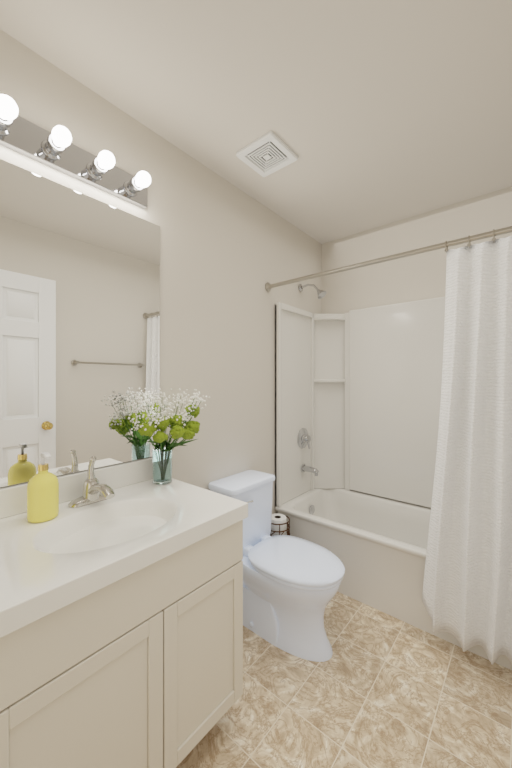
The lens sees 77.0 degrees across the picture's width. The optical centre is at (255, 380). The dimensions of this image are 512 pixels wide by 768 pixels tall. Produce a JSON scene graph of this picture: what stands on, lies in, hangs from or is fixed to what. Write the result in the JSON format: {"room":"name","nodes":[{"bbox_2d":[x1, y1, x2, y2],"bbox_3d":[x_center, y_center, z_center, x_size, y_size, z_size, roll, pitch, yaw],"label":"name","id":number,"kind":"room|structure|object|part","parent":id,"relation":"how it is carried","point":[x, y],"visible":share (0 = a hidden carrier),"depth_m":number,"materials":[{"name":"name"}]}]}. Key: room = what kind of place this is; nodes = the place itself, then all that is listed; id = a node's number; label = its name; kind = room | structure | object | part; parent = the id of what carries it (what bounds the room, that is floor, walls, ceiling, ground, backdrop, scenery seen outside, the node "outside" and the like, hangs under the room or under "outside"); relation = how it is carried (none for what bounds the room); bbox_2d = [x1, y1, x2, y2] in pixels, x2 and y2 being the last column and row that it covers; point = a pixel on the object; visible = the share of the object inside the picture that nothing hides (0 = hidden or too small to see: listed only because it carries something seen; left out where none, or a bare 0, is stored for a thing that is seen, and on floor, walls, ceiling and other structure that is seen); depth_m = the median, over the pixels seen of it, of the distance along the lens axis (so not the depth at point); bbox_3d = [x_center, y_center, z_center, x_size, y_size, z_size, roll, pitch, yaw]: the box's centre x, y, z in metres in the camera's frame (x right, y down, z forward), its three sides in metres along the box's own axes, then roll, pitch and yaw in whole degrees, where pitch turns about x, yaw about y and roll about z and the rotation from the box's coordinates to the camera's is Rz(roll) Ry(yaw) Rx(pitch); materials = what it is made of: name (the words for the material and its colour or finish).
{"room":"bathroom","nodes":[
{"label":"bathroom","id":0,"kind":"room"},
{"bbox_2d":[0,29,321,513],"bbox_3d":[-0.496,0.050,1.571,0.100,2.440,3.370,0,0,40],"label":"wall","id":1,"kind":"structure","parent":0,"point":[228,251],"depth_m":1.74,"materials":[{"name":"paint"}]},
{"bbox_2d":[0,94,150,208],"bbox_3d":[-0.648,-0.839,1.183,0.162,0.110,0.620,0,0,40],"label":"vanity light","id":2,"kind":"object","parent":1,"relation":"attached to","point":[56,149],"visible":1,"depth_m":1.19,"materials":[{"name":"silver metal"}]},
{"bbox_2d":[0,159,159,487],"bbox_3d":[-0.734,-0.191,1.202,0.006,1.088,0.858,0,0,40],"label":"mirror","id":3,"kind":"object","parent":1,"relation":"attached to","point":[79,316],"visible":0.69,"depth_m":1.23,"materials":[{"name":"clear glass"}]},
{"bbox_2d":[265,226,511,664],"bbox_3d":[0.666,0.265,1.688,1.526,1.860,0.103,0,0,40],"label":"shower curtain","id":4,"kind":"object","parent":1,"relation":"attached to","point":[467,594],"visible":1,"depth_m":1.43,"materials":[{"name":"white fabric"}]},
{"bbox_3d":[0.665,-0.632,1.687,1.526,0.065,0.059,0,0,40],"label":"shower curtain rod","id":5,"kind":"part","parent":4,"relation":"part of","materials":[{"name":"silver metal"}]},
{"bbox_2d":[0,0,511,243],"bbox_3d":[0.128,-1.210,1.048,1.730,0.080,3.370,0,0,40],"label":"ceiling","id":6,"kind":"structure","parent":0,"point":[371,114],"depth_m":1.28,"materials":[{"name":"beige paint"}]},
{"bbox_2d":[236,131,297,176],"bbox_3d":[0.058,-1.161,1.668,0.236,0.016,0.236,0,0,40],"label":"ceiling vent","id":7,"kind":"object","parent":6,"relation":"in","point":[269,153],"visible":1,"depth_m":1.65,"materials":[{"name":"plastic"}]},
{"bbox_2d":[176,592,511,767],"bbox_3d":[0.128,1.310,1.048,1.730,0.080,3.370,0,0,40],"label":"floor","id":8,"kind":"structure","parent":0,"point":[379,689],"depth_m":1.26,"materials":[{"name":"tile"}]},
{"bbox_2d":[0,456,247,767],"bbox_3d":[-0.487,0.775,1.073,0.546,0.990,0.778,0,0,40],"label":"bathroom vanity","id":9,"kind":"object","parent":8,"relation":"on","point":[121,615],"visible":0.98,"depth_m":0.90,"materials":[{"name":"paint"}]},
{"bbox_2d":[0,456,247,651],"bbox_3d":[-0.487,0.473,1.073,0.546,0.234,0.778,0,0,40],"label":"countertop","id":10,"kind":"structure","parent":9,"relation":"on","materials":[{"name":"stone"}]},
{"bbox_2d":[27,452,58,522],"bbox_3d":[-0.700,0.344,1.060,0.087,0.213,0.087,0,0,40],"label":"soap bottle","id":11,"kind":"object","parent":10,"relation":"on","point":[43,495],"visible":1,"depth_m":1.03,"materials":[{"name":"plastic"}]},
{"bbox_2d":[68,456,115,508],"bbox_3d":[-0.571,0.366,1.171,0.186,0.171,0.156,0,0,40],"label":"faucet","id":12,"kind":"object","parent":10,"relation":"on","point":[95,495],"depth_m":1.18,"materials":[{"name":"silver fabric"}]},
{"bbox_2d":[126,388,209,484],"bbox_3d":[-0.374,0.240,1.399,0.230,0.421,0.331,0,0,40],"label":"flower vase","id":13,"kind":"object","parent":10,"relation":"on","point":[162,460],"visible":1,"depth_m":1.40,"materials":[{"name":"clear glass"}]},
{"bbox_3d":[-0.417,0.378,1.436,0.087,0.145,0.087,0,0,40],"label":"glass","id":14,"kind":"part","parent":13,"relation":"part of","materials":[{"name":"clear glass"}]},
{"bbox_2d":[208,470,344,661],"bbox_3d":[0.115,0.912,1.672,0.706,0.716,0.372,0,0,40],"label":"toilet","id":15,"kind":"object","parent":8,"relation":"on","point":[291,585],"visible":0.85,"depth_m":1.55,"materials":[{"name":"ceramic"}]},
{"bbox_2d":[270,514,289,535],"bbox_3d":[0.139,1.069,2.061,0.157,0.397,0.157,0,0,40],"label":"toilet paper holder","id":16,"kind":"object","parent":8,"relation":"on","point":[280,525],"visible":0.17,"depth_m":2.02,"materials":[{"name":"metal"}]},
{"bbox_2d":[275,284,511,669],"bbox_3d":[0.927,0.260,2.000,1.522,2.020,0.676,0,0,40],"label":"bathtub","id":17,"kind":"object","parent":8,"relation":"on","point":[357,399],"visible":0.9,"depth_m":2.33,"materials":[{"name":"plastic"}]},
{"bbox_2d":[322,186,511,507],"bbox_3d":[1.179,0.050,2.300,1.530,2.440,0.100,0,0,40],"label":"wall","id":18,"kind":"structure","parent":0,"point":[418,277],"depth_m":2.33,"materials":[{"name":"paint"}]}
]}

